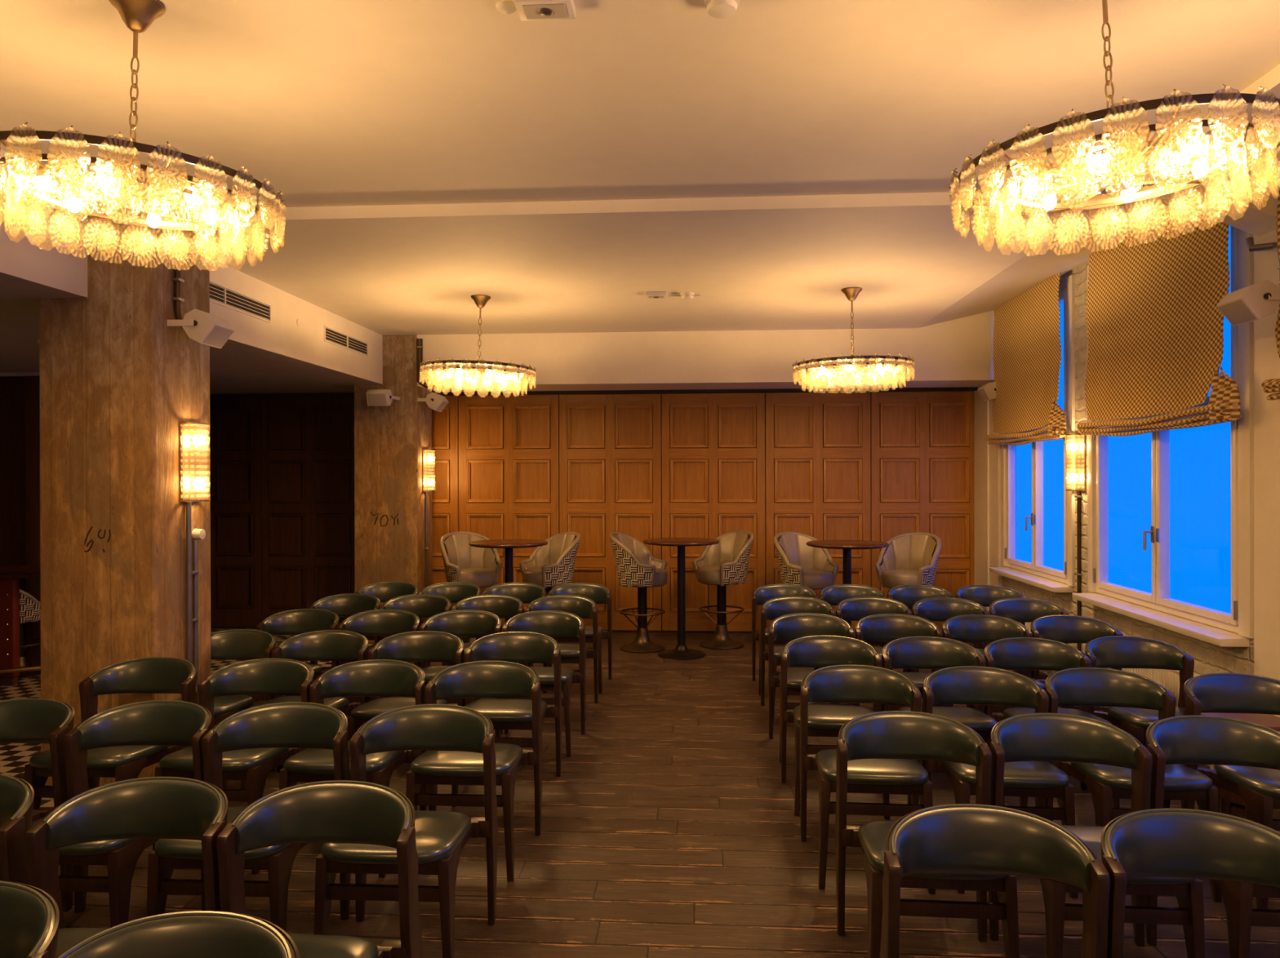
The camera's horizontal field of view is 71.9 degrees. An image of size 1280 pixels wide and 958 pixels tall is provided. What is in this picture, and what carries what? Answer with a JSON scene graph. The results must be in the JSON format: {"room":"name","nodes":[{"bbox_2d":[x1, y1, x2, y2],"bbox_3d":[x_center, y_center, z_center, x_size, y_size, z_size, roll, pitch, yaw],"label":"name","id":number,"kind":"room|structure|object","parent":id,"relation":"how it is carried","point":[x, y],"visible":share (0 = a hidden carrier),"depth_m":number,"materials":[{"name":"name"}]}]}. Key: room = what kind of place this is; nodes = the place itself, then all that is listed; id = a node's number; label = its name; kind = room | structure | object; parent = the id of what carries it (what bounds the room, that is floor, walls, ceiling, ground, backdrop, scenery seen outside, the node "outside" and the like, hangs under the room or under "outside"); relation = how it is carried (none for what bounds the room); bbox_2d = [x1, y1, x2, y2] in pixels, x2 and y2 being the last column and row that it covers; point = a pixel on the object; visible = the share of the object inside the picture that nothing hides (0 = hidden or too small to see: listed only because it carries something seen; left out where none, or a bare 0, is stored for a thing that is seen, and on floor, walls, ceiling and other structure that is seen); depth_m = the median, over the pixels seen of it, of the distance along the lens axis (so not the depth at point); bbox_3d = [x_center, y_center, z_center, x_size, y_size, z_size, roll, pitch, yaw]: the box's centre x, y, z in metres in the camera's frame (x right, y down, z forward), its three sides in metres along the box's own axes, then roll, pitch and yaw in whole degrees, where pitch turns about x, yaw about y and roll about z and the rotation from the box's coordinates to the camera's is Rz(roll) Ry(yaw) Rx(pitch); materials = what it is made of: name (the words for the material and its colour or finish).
{"room":"function room","nodes":[
{"label":"function room","id":0,"kind":"room"},
{"bbox_2d":[0,372,40,666],"bbox_3d":[-5.416,0.347,7.538,3.400,2.500,0.110,0,0,4],"label":"wall","id":1,"kind":"structure","parent":0,"point":[20,392],"depth_m":7.52,"materials":[{"name":"brown wood"}]},
{"bbox_2d":[0,628,374,810],"bbox_3d":[-5.123,1.637,2.656,4.620,0.060,13.820,0,0,4],"label":"floor tiles","id":2,"kind":"structure","parent":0,"point":[14,757],"depth_m":6.43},
{"bbox_2d":[0,564,40,685],"bbox_3d":[-5.589,1.137,6.785,2.350,0.925,0.338,0,0,4],"label":"bar counter","id":3,"kind":"object","parent":2,"relation":"on","point":[10,575],"depth_m":6.81,"materials":[{"name":"brown wood"}]},
{"bbox_2d":[17,589,40,679],"bbox_3d":[-5.083,1.196,7.173,0.493,0.801,0.489,0,0,30],"label":"bar stool","id":4,"kind":"object","parent":2,"relation":"on","point":[29,606],"visible":0.35,"depth_m":7.11,"materials":[{"name":"fabric"}]},
{"bbox_2d":[39,189,210,786],"bbox_3d":[-2.689,0.079,4.647,0.599,3.036,0.522,0,0,4],"label":"column","id":5,"kind":"structure","parent":2,"relation":"on","point":[118,384],"depth_m":4.40,"materials":[{"name":"wood"}]},
{"bbox_2d":[186,502,198,693],"bbox_3d":[-2.369,0.848,4.668,0.048,1.455,0.085,0,0,4],"label":"conduit","id":6,"kind":"object","parent":5,"relation":"attached to","point":[189,620],"visible":0.66,"depth_m":4.64,"materials":[{"name":"metal"}]},
{"bbox_2d":[180,422,210,502],"bbox_3d":[-2.336,-0.089,4.668,0.101,0.420,0.192,0,0,4],"label":"wall sconce","id":7,"kind":"object","parent":5,"relation":"attached to","point":[191,440],"visible":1,"depth_m":4.65,"materials":[{"name":"glass"}]},
{"bbox_2d":[166,308,235,348],"bbox_3d":[-2.273,-0.779,4.578,0.246,0.176,0.209,0,0,4],"label":"loudspeaker","id":8,"kind":"object","parent":5,"relation":"attached to","point":[201,326],"visible":1,"depth_m":4.49,"materials":[{"name":"white plastic"}]},
{"bbox_2d":[209,391,968,629],"bbox_3d":[-1.735,-0.191,9.434,10.900,3.650,0.240,0,0,4],"label":"wall","id":9,"kind":"structure","parent":0,"point":[434,392],"depth_m":9.18,"materials":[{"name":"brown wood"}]},
{"bbox_2d":[0,272,380,395],"bbox_3d":[-5.160,-1.361,2.651,4.560,0.936,13.820,0,0,4],"label":"ceiling","id":10,"kind":"structure","parent":9,"relation":"attached to","point":[236,367],"depth_m":6.80,"materials":[{"name":"paint"}]},
{"bbox_2d":[209,396,262,626],"bbox_3d":[-4.546,0.348,9.409,1.054,2.445,0.061,0,0,4],"label":"door","id":11,"kind":"structure","parent":9,"relation":"in","point":[235,422],"depth_m":9.39,"materials":[{"name":"brown wood"}]},
{"bbox_2d":[261,395,355,624],"bbox_3d":[-3.487,0.346,9.339,1.054,2.445,0.061,0,0,4],"label":"door","id":12,"kind":"structure","parent":9,"relation":"in","point":[318,428],"depth_m":9.34,"materials":[{"name":"brown wood"}]},
{"bbox_2d":[0,0,1279,335],"bbox_3d":[0.171,-1.627,2.350,6.160,0.500,13.920,0,0,4],"label":"ceiling","id":13,"kind":"structure","parent":0,"point":[765,162],"depth_m":3.71,"materials":[{"name":"paint"}]},
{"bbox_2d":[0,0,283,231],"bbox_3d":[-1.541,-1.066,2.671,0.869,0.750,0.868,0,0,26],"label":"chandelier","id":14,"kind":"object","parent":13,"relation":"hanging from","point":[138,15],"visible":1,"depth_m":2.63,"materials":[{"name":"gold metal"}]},
{"bbox_2d":[0,149,382,384],"bbox_3d":[-2.909,-1.315,2.052,0.012,0.836,12.920,0,0,4],"label":"wall","id":15,"kind":"structure","parent":13,"relation":"attached to","point":[39,244],"depth_m":5.53,"materials":[{"name":"paint"}]},
{"bbox_2d":[209,280,271,323],"bbox_3d":[-2.659,-1.171,5.652,0.013,0.130,1.215,0,0,4],"label":"grille","id":16,"kind":"object","parent":15,"relation":"attached to","point":[221,295],"visible":0.64,"depth_m":5.83,"materials":[{"name":"white metal"}]},
{"bbox_2d":[422,294,534,382],"bbox_3d":[-1.223,-1.011,6.688,0.867,0.748,0.866,0,0,19],"label":"chandelier","id":17,"kind":"object","parent":13,"relation":"hanging from","point":[480,300],"visible":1,"depth_m":6.62,"materials":[{"name":"gold metal"}]},
{"bbox_2d":[513,0,575,21],"bbox_3d":[-0.285,-1.418,2.651,0.170,0.046,0.110,0,0,4],"label":"emergency light","id":18,"kind":"object","parent":13,"relation":"attached to","point":[527,10],"visible":1,"depth_m":2.64,"materials":[{"name":"white paint"}]},
{"bbox_2d":[793,287,913,377],"bbox_3d":[1.555,-1.019,6.463,0.868,0.742,0.866,0,0,39],"label":"chandelier","id":19,"kind":"object","parent":13,"relation":"hanging from","point":[851,293],"visible":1,"depth_m":6.39,"materials":[{"name":"gold metal"}]},
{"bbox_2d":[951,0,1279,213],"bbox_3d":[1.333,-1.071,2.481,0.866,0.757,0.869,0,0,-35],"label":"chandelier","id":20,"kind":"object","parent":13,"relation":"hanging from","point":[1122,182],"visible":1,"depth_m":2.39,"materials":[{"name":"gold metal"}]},
{"bbox_2d":[57,632,1279,957],"bbox_3d":[0.216,1.624,2.305,6.080,0.060,13.820,0,0,4],"label":"floor","id":21,"kind":"structure","parent":0,"point":[670,828],"depth_m":3.68,"materials":[{"name":"brown wood"}]},
{"bbox_2d":[0,774,34,884],"bbox_3d":[-1.928,1.227,2.245,0.505,0.745,0.672,0,0,3],"label":"armchair","id":22,"kind":"object","parent":21,"relation":"on","point":[16,794],"visible":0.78,"depth_m":2.39,"materials":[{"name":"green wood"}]},
{"bbox_2d":[0,880,59,957],"bbox_3d":[-1.405,1.228,1.559,0.505,0.745,0.672,0,0,2],"label":"armchair","id":23,"kind":"object","parent":21,"relation":"on","point":[29,917],"visible":1,"depth_m":1.82,"materials":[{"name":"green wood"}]},
{"bbox_2d":[0,698,74,911],"bbox_3d":[-2.373,1.226,3.116,0.505,0.745,0.672,0,0,3],"label":"armchair","id":24,"kind":"object","parent":21,"relation":"on","point":[22,721],"visible":0.66,"depth_m":3.39,"materials":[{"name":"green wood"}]},
{"bbox_2d":[24,657,198,810],"bbox_3d":[-2.303,1.225,3.903,0.505,0.745,0.672,0,0,3],"label":"armchair","id":25,"kind":"object","parent":21,"relation":"on","point":[150,675],"visible":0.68,"depth_m":4.03,"materials":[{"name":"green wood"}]},
{"bbox_2d":[31,700,211,928],"bbox_3d":[-1.837,1.225,3.081,0.505,0.745,0.672,0,0,3],"label":"armchair","id":26,"kind":"object","parent":21,"relation":"on","point":[153,722],"visible":0.61,"depth_m":3.23,"materials":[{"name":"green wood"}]},
{"bbox_2d":[24,777,227,957],"bbox_3d":[-1.368,1.226,2.208,0.505,0.745,0.672,0,0,3],"label":"armchair","id":27,"kind":"object","parent":21,"relation":"on","point":[150,807],"visible":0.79,"depth_m":2.46,"materials":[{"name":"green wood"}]},
{"bbox_2d":[55,911,299,957],"bbox_3d":[-0.869,1.226,1.424,0.505,0.745,0.672,0,0,3],"label":"armchair","id":28,"kind":"object","parent":21,"relation":"on","point":[196,934],"visible":1,"depth_m":1.71,"materials":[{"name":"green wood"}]},
{"bbox_2d":[173,629,275,789],"bbox_3d":[-2.255,1.223,4.672,0.505,0.745,0.672,0,0,4],"label":"armchair","id":29,"kind":"object","parent":21,"relation":"on","point":[234,644],"visible":0.41,"depth_m":4.94,"materials":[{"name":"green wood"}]},
{"bbox_2d":[152,658,313,874],"bbox_3d":[-1.748,1.223,3.867,0.505,0.745,0.672,0,0,3],"label":"armchair","id":30,"kind":"object","parent":21,"relation":"on","point":[266,677],"visible":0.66,"depth_m":3.98,"materials":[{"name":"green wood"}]},
{"bbox_2d":[146,702,351,933],"bbox_3d":[-1.319,1.224,3.047,0.505,0.745,0.672,0,0,3],"label":"armchair","id":31,"kind":"object","parent":21,"relation":"on","point":[291,725],"visible":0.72,"depth_m":3.16,"materials":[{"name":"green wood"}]},
{"bbox_2d":[246,608,338,702],"bbox_3d":[-2.172,1.221,5.448,0.505,0.745,0.672,0,0,3],"label":"armchair","id":32,"kind":"object","parent":21,"relation":"on","point":[293,622],"visible":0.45,"depth_m":5.71,"materials":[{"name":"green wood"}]},
{"bbox_2d":[240,630,369,802],"bbox_3d":[-1.737,1.222,4.638,0.505,0.745,0.672,0,0,4],"label":"armchair","id":33,"kind":"object","parent":21,"relation":"on","point":[324,645],"visible":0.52,"depth_m":4.89,"materials":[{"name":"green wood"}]},
{"bbox_2d":[216,780,422,957],"bbox_3d":[-0.852,1.225,2.174,0.505,0.745,0.672,0,0,4],"label":"armchair","id":34,"kind":"object","parent":21,"relation":"on","point":[334,811],"visible":0.79,"depth_m":2.39,"materials":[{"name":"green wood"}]},
{"bbox_2d":[307,593,380,717],"bbox_3d":[-2.128,1.219,6.197,0.505,0.745,0.672,0,0,3],"label":"armchair","id":35,"kind":"object","parent":21,"relation":"on","point":[348,605],"visible":0.37,"depth_m":6.47,"materials":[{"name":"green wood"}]},
{"bbox_2d":[279,659,427,878],"bbox_3d":[-1.228,1.222,3.833,0.505,0.745,0.672,0,0,3],"label":"armchair","id":36,"kind":"object","parent":21,"relation":"on","point":[371,677],"visible":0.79,"depth_m":3.98,"materials":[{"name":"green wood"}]},
{"bbox_2d":[337,609,421,717],"bbox_3d":[-1.648,1.220,5.414,0.505,0.745,0.672,0,0,3],"label":"armchair","id":37,"kind":"object","parent":21,"relation":"on","point":[376,622],"visible":0.43,"depth_m":5.68,"materials":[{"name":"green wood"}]},
{"bbox_2d":[313,704,497,957],"bbox_3d":[-0.780,1.223,3.011,0.505,0.745,0.672,0,0,3],"label":"armchair","id":38,"kind":"object","parent":21,"relation":"on","point":[441,837],"visible":0.87,"depth_m":3.04,"materials":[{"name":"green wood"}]},
{"bbox_2d":[347,631,465,794],"bbox_3d":[-1.208,1.220,4.603,0.505,0.745,0.672,0,0,4],"label":"armchair","id":39,"kind":"object","parent":21,"relation":"on","point":[417,646],"visible":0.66,"depth_m":4.83,"materials":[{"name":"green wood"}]},
{"bbox_2d":[367,594,453,666],"bbox_3d":[-1.611,1.218,6.163,0.505,0.745,0.672,0,0,3],"label":"armchair","id":40,"kind":"object","parent":21,"relation":"on","point":[424,606],"visible":0.32,"depth_m":6.44,"materials":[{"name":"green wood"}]},
{"bbox_2d":[419,609,502,733],"bbox_3d":[-1.124,1.218,5.379,0.505,0.745,0.672,0,0,3],"label":"armchair","id":41,"kind":"object","parent":21,"relation":"on","point":[464,623],"visible":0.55,"depth_m":5.64,"materials":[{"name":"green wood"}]},
{"bbox_2d":[439,531,502,643],"bbox_3d":[-1.583,1.044,8.233,0.548,1.083,0.543,0,0,-38],"label":"bar stool","id":42,"kind":"object","parent":21,"relation":"on","point":[481,567],"visible":0.73,"depth_m":8.29,"materials":[{"name":"beige leather"}]},
{"bbox_2d":[405,661,542,881],"bbox_3d":[-0.706,1.221,3.798,0.505,0.745,0.672,0,0,3],"label":"armchair","id":43,"kind":"object","parent":21,"relation":"on","point":[477,679],"visible":0.84,"depth_m":3.78,"materials":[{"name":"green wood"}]},
{"bbox_2d":[441,594,524,666],"bbox_3d":[-1.086,1.217,6.128,0.505,0.745,0.672,0,0,3],"label":"armchair","id":44,"kind":"object","parent":21,"relation":"on","point":[501,606],"visible":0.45,"depth_m":6.40,"materials":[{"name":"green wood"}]},
{"bbox_2d":[451,631,561,807],"bbox_3d":[-0.684,1.219,4.569,0.505,0.745,0.672,0,0,3],"label":"armchair","id":45,"kind":"object","parent":21,"relation":"on","point":[517,647],"visible":0.73,"depth_m":4.70,"materials":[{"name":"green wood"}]},
{"bbox_2d":[494,610,586,757],"bbox_3d":[-0.603,1.217,5.345,0.505,0.745,0.672,0,0,3],"label":"armchair","id":46,"kind":"object","parent":21,"relation":"on","point":[552,624],"visible":0.73,"depth_m":5.49,"materials":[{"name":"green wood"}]},
{"bbox_2d":[519,531,581,644],"bbox_3d":[-0.830,1.042,8.248,0.543,1.083,0.548,0,0,-40],"label":"bar stool","id":47,"kind":"object","parent":21,"relation":"on","point":[550,566],"visible":0.79,"depth_m":8.15,"materials":[{"name":"beige fabric"}]},
{"bbox_2d":[520,595,598,720],"bbox_3d":[-0.560,1.215,6.094,0.505,0.745,0.672,0,0,3],"label":"armchair","id":48,"kind":"object","parent":21,"relation":"on","point":[583,607],"visible":0.53,"depth_m":6.26,"materials":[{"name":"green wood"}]},
{"bbox_2d":[542,582,612,693],"bbox_3d":[-0.485,1.214,6.830,0.505,0.745,0.672,0,0,3],"label":"armchair","id":49,"kind":"object","parent":21,"relation":"on","point":[600,594],"visible":0.61,"depth_m":6.97,"materials":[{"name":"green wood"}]},
{"bbox_2d":[608,532,667,653],"bbox_3d":[-0.013,1.040,8.228,0.543,1.083,0.548,0,0,12],"label":"bar stool","id":50,"kind":"object","parent":21,"relation":"on","point":[637,566],"visible":1,"depth_m":8.11,"materials":[{"name":"brown metal"}]},
{"bbox_2d":[643,537,719,660],"bbox_3d":[0.372,1.065,7.925,0.690,1.034,0.690,0,0,4],"label":"bar table","id":51,"kind":"object","parent":21,"relation":"on","point":[681,652],"visible":1,"depth_m":7.89,"materials":[{"name":"black metal"}]},
{"bbox_2d":[692,530,754,649],"bbox_3d":[0.804,1.038,8.391,0.543,1.083,0.548,0,0,-38],"label":"bar stool","id":52,"kind":"object","parent":21,"relation":"on","point":[722,564],"visible":0.98,"depth_m":8.33,"materials":[{"name":"brown metal"}]},
{"bbox_2d":[751,583,818,695],"bbox_3d":[1.113,1.210,6.725,0.505,0.745,0.672,0,0,6],"label":"armchair","id":53,"kind":"object","parent":21,"relation":"on","point":[762,594],"visible":0.49,"depth_m":6.92,"materials":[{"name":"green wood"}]},
{"bbox_2d":[760,596,838,724],"bbox_3d":[1.083,1.212,5.986,0.505,0.745,0.672,0,0,5],"label":"armchair","id":54,"kind":"object","parent":21,"relation":"on","point":[773,609],"visible":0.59,"depth_m":6.21,"materials":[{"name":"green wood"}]},
{"bbox_2d":[773,532,839,590],"bbox_3d":[1.505,1.037,8.072,0.548,1.083,0.543,0,0,-33],"label":"bar stool","id":55,"kind":"object","parent":21,"relation":"on","point":[801,564],"visible":0.74,"depth_m":8.11,"materials":[{"name":"beige leather"}]},
{"bbox_2d":[768,613,857,763],"bbox_3d":[1.024,1.213,5.208,0.505,0.745,0.672,0,0,5],"label":"armchair","id":56,"kind":"object","parent":21,"relation":"on","point":[792,627],"visible":0.48,"depth_m":5.42,"materials":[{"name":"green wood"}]},
{"bbox_2d":[780,635,889,819],"bbox_3d":[0.974,1.215,4.429,0.505,0.745,0.672,0,0,5],"label":"armchair","id":57,"kind":"object","parent":21,"relation":"on","point":[813,651],"visible":0.7,"depth_m":4.58,"materials":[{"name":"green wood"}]},
{"bbox_2d":[805,540,888,626],"bbox_3d":[1.775,1.062,7.562,0.690,1.034,0.690,0,0,4],"label":"bar table","id":58,"kind":"object","parent":21,"relation":"on","point":[846,546],"visible":0.61,"depth_m":7.53,"materials":[{"name":"brown wood"}]},
{"bbox_2d":[818,584,892,670],"bbox_3d":[1.633,1.209,6.691,0.505,0.745,0.672,0,0,5],"label":"armchair","id":59,"kind":"object","parent":21,"relation":"on","point":[833,595],"visible":0.34,"depth_m":6.96,"materials":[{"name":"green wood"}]},
{"bbox_2d":[799,665,935,894],"bbox_3d":[0.940,1.217,3.690,0.505,0.745,0.672,0,0,6],"label":"armchair","id":60,"kind":"object","parent":21,"relation":"on","point":[849,684],"visible":0.89,"depth_m":3.61,"materials":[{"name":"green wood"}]},
{"bbox_2d":[835,596,919,703],"bbox_3d":[1.600,1.210,5.952,0.505,0.745,0.672,0,0,5],"label":"armchair","id":61,"kind":"object","parent":21,"relation":"on","point":[855,609],"visible":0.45,"depth_m":6.22,"materials":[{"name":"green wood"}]},
{"bbox_2d":[854,613,953,711],"bbox_3d":[1.542,1.212,5.174,0.505,0.745,0.672,0,0,5],"label":"armchair","id":62,"kind":"object","parent":21,"relation":"on","point":[883,627],"visible":0.41,"depth_m":5.43,"materials":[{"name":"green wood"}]},
{"bbox_2d":[875,532,941,611],"bbox_3d":[2.441,1.035,8.008,0.548,1.083,0.543,0,0,38],"label":"bar stool","id":63,"kind":"object","parent":21,"relation":"on","point":[911,557],"visible":0.83,"depth_m":8.08,"materials":[{"name":"beige leather"}]},
{"bbox_2d":[835,711,1019,957],"bbox_3d":[0.925,1.219,2.899,0.505,0.745,0.672,0,0,5],"label":"armchair","id":64,"kind":"object","parent":21,"relation":"on","point":[888,735],"visible":0.82,"depth_m":3.02,"materials":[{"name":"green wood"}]},
{"bbox_2d":[880,636,1004,805],"bbox_3d":[1.493,1.214,4.395,0.505,0.745,0.672,0,0,4],"label":"armchair","id":65,"kind":"object","parent":21,"relation":"on","point":[912,652],"visible":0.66,"depth_m":4.63,"materials":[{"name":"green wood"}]},
{"bbox_2d":[911,597,990,673],"bbox_3d":[2.118,1.209,5.917,0.505,0.745,0.672,0,0,5],"label":"armchair","id":66,"kind":"object","parent":21,"relation":"on","point":[933,609],"visible":0.42,"depth_m":6.19,"materials":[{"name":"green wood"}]},
{"bbox_2d":[941,614,1045,714],"bbox_3d":[2.059,1.211,5.140,0.505,0.745,0.672,0,0,5],"label":"armchair","id":67,"kind":"object","parent":21,"relation":"on","point":[966,628],"visible":0.42,"depth_m":5.40,"materials":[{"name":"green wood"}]},
{"bbox_2d":[880,804,1110,957],"bbox_3d":[0.836,1.221,1.983,0.505,0.745,0.672,0,0,5],"label":"armchair","id":68,"kind":"object","parent":21,"relation":"on","point":[956,837],"visible":1,"depth_m":2.23,"materials":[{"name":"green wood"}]},
{"bbox_2d":[955,585,1039,675],"bbox_3d":[2.667,1.206,6.623,0.505,0.745,0.672,0,0,5],"label":"armchair","id":69,"kind":"object","parent":21,"relation":"on","point":[983,595],"visible":0.36,"depth_m":6.90,"materials":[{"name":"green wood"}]},
{"bbox_2d":[920,666,1077,898],"bbox_3d":[1.467,1.216,3.655,0.505,0.745,0.672,0,0,6],"label":"armchair","id":70,"kind":"object","parent":21,"relation":"on","point":[962,685],"visible":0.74,"depth_m":3.77,"materials":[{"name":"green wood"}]},
{"bbox_2d":[988,598,1068,708],"bbox_3d":[2.636,1.208,5.883,0.505,0.745,0.672,0,0,5],"label":"armchair","id":71,"kind":"object","parent":21,"relation":"on","point":[1019,610],"visible":0.39,"depth_m":6.16,"materials":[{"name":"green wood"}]},
{"bbox_2d":[983,637,1119,808],"bbox_3d":[2.010,1.213,4.361,0.505,0.745,0.672,0,0,5],"label":"armchair","id":72,"kind":"object","parent":21,"relation":"on","point":[1013,653],"visible":0.48,"depth_m":4.61,"materials":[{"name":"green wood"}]},
{"bbox_2d":[1030,615,1146,746],"bbox_3d":[2.578,1.210,5.106,0.505,0.745,0.672,0,0,5],"label":"armchair","id":73,"kind":"object","parent":21,"relation":"on","point":[1061,628],"visible":0.37,"depth_m":5.37,"materials":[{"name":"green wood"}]},
{"bbox_2d":[987,713,1205,957],"bbox_3d":[1.448,1.218,2.865,0.505,0.745,0.672,0,0,5],"label":"armchair","id":74,"kind":"object","parent":21,"relation":"on","point":[1032,737],"visible":0.64,"depth_m":2.99,"materials":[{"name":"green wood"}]},
{"bbox_2d":[1044,667,1222,902],"bbox_3d":[1.987,1.214,3.621,0.505,0.745,0.672,0,0,5],"label":"armchair","id":75,"kind":"object","parent":21,"relation":"on","point":[1077,686],"visible":0.7,"depth_m":3.72,"materials":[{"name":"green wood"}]},
{"bbox_2d":[1084,635,1194,748],"bbox_3d":[2.550,1.211,4.396,0.505,0.745,0.672,0,0,5],"label":"armchair","id":76,"kind":"object","parent":21,"relation":"on","point":[1113,651],"visible":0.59,"depth_m":4.61,"materials":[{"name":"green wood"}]},
{"bbox_2d":[1101,808,1279,957],"bbox_3d":[1.355,1.220,1.949,0.505,0.745,0.672,0,0,5],"label":"armchair","id":77,"kind":"object","parent":21,"relation":"on","point":[1177,843],"visible":0.92,"depth_m":2.22,"materials":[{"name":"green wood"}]},
{"bbox_2d":[1145,715,1279,957],"bbox_3d":[1.972,1.216,2.830,0.505,0.745,0.672,0,0,5],"label":"armchair","id":78,"kind":"object","parent":21,"relation":"on","point":[1194,740],"visible":0.69,"depth_m":3.06,"materials":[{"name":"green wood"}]},
{"bbox_2d":[1180,673,1279,909],"bbox_3d":[2.519,1.213,3.506,0.505,0.745,0.672,0,0,5],"label":"armchair","id":79,"kind":"object","parent":21,"relation":"on","point":[1259,788],"visible":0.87,"depth_m":3.71,"materials":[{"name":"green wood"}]},
{"bbox_2d":[1200,713,1279,821],"bbox_3d":[2.709,1.326,3.959,0.310,0.517,0.310,0,0,4],"label":"side table","id":80,"kind":"object","parent":21,"relation":"on","point":[1232,804],"visible":0.06,"depth_m":3.92,"materials":[{"name":"brown wood"}]},
{"bbox_2d":[417,310,994,391],"bbox_3d":[0.775,-1.382,8.710,5.790,0.951,0.850,0,0,4],"label":"wall header","id":81,"kind":"structure","parent":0,"point":[957,353],"depth_m":8.30,"materials":[{"name":"paint"}]},
{"bbox_2d":[354,335,432,643],"bbox_3d":[-2.433,0.101,8.735,0.626,2.971,0.487,0,0,4],"label":"column","id":82,"kind":"structure","parent":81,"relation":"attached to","point":[390,441],"depth_m":8.50,"materials":[{"name":"wood"}]},
{"bbox_2d":[431,395,458,608],"bbox_3d":[-2.427,0.343,9.270,1.054,2.445,0.061,0,0,4],"label":"door","id":83,"kind":"structure","parent":81,"relation":"in","point":[445,424],"depth_m":9.24,"materials":[{"name":"brown wood"}]},
{"bbox_2d":[458,395,559,625],"bbox_3d":[-1.367,0.341,9.200,1.054,2.445,0.061,0,0,4],"label":"door","id":84,"kind":"structure","parent":81,"relation":"in","point":[508,428],"depth_m":9.19,"materials":[{"name":"brown wood"}]},
{"bbox_2d":[559,394,661,631],"bbox_3d":[-0.307,0.338,9.130,1.054,2.445,0.061,0,0,4],"label":"wall panel","id":85,"kind":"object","parent":81,"relation":"in","point":[589,420],"depth_m":9.12,"materials":[{"name":"brown wood"}]},
{"bbox_2d":[436,386,978,395],"bbox_3d":[0.645,-0.891,9.005,5.490,0.030,0.140,0,0,4],"label":"trim","id":86,"kind":"structure","parent":81,"relation":"attached to","point":[962,388],"depth_m":8.94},
{"bbox_2d":[662,393,765,631],"bbox_3d":[0.752,0.336,9.060,1.054,2.445,0.061,0,0,4],"label":"wall panel","id":87,"kind":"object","parent":81,"relation":"in","point":[731,417],"depth_m":9.06,"materials":[{"name":"brown wood"}]},
{"bbox_2d":[765,391,871,628],"bbox_3d":[1.812,0.333,8.991,1.054,2.445,0.061,0,0,4],"label":"door","id":88,"kind":"structure","parent":81,"relation":"in","point":[839,423],"depth_m":8.98,"materials":[{"name":"brown wood"}]},
{"bbox_2d":[870,391,974,629],"bbox_3d":[2.872,0.331,8.921,1.054,2.445,0.061,0,0,4],"label":"door","id":89,"kind":"structure","parent":81,"relation":"in","point":[923,420],"depth_m":8.91,"materials":[{"name":"brown wood"}]},
{"bbox_2d":[1001,261,1253,769],"bbox_3d":[2.989,-0.212,2.098,0.090,3.600,13.780,0,0,4],"label":"wall","id":90,"kind":"structure","parent":0,"point":[1208,658],"depth_m":6.38,"materials":[{"name":"paint"}]},
{"bbox_2d":[973,386,1001,611],"bbox_3d":[3.353,0.333,8.569,0.055,2.480,0.820,0,0,4],"label":"trim","id":91,"kind":"structure","parent":90,"relation":"attached to","point":[987,458],"depth_m":8.52,"materials":[{"name":"white paint"}]},
{"bbox_2d":[988,274,1075,592],"bbox_3d":[3.264,-0.337,7.342,0.248,2.375,1.542,0,0,4],"label":"window","id":92,"kind":"structure","parent":90,"relation":"in","point":[1034,573],"depth_m":7.12,"materials":[{"name":"white paint"}]},
{"bbox_2d":[985,271,1066,445],"bbox_3d":[3.156,-0.930,7.312,0.115,1.297,1.588,0,0,4],"label":"blind","id":93,"kind":"object","parent":92,"relation":"attached to","point":[1027,344],"visible":0.98,"depth_m":7.18,"materials":[{"name":"brown fabric"}]},
{"bbox_2d":[1071,225,1253,647],"bbox_3d":[3.135,-0.332,5.386,0.248,2.375,1.862,0,0,4],"label":"window","id":94,"kind":"structure","parent":90,"relation":"in","point":[1215,627],"depth_m":4.79,"materials":[{"name":"white paint"}]},
{"bbox_2d":[1076,204,1241,436],"bbox_3d":[3.022,-0.922,5.287,0.115,1.304,1.728,0,0,4],"label":"blind","id":95,"kind":"object","parent":94,"relation":"attached to","point":[1155,323],"visible":0.96,"depth_m":5.15,"materials":[{"name":"brown fabric"}]},
{"bbox_2d":[1160,149,1279,236],"bbox_3d":[2.708,-1.489,4.268,0.850,0.655,0.240,0,0,4],"label":"trim","id":96,"kind":"structure","parent":90,"relation":"attached to","point":[1246,198],"depth_m":4.15,"materials":[{"name":"paint"}]},
{"bbox_2d":[1216,280,1279,326],"bbox_3d":[2.875,-0.801,4.018,0.367,0.175,0.210,0,0,4],"label":"loudspeaker","id":97,"kind":"object","parent":90,"relation":"attached to","point":[1255,302],"visible":1,"depth_m":3.94,"materials":[{"name":"white plastic"}]},
{"bbox_2d":[1217,299,1256,325],"bbox_3d":[2.729,-0.760,4.035,0.005,0.110,0.171,-38,-2,3],"label":"grille","id":98,"kind":"object","parent":97,"relation":"attached to","point":[1237,312],"depth_m":4.02,"materials":[{"name":"white plastic"}]},
{"bbox_2d":[1253,229,1279,810],"bbox_3d":[3.061,0.033,4.178,0.060,3.100,0.460,0,0,4],"label":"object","id":99,"kind":"structure","parent":90,"relation":"attached to","point":[1266,357],"depth_m":4.32,"materials":[{"name":"white paint"}]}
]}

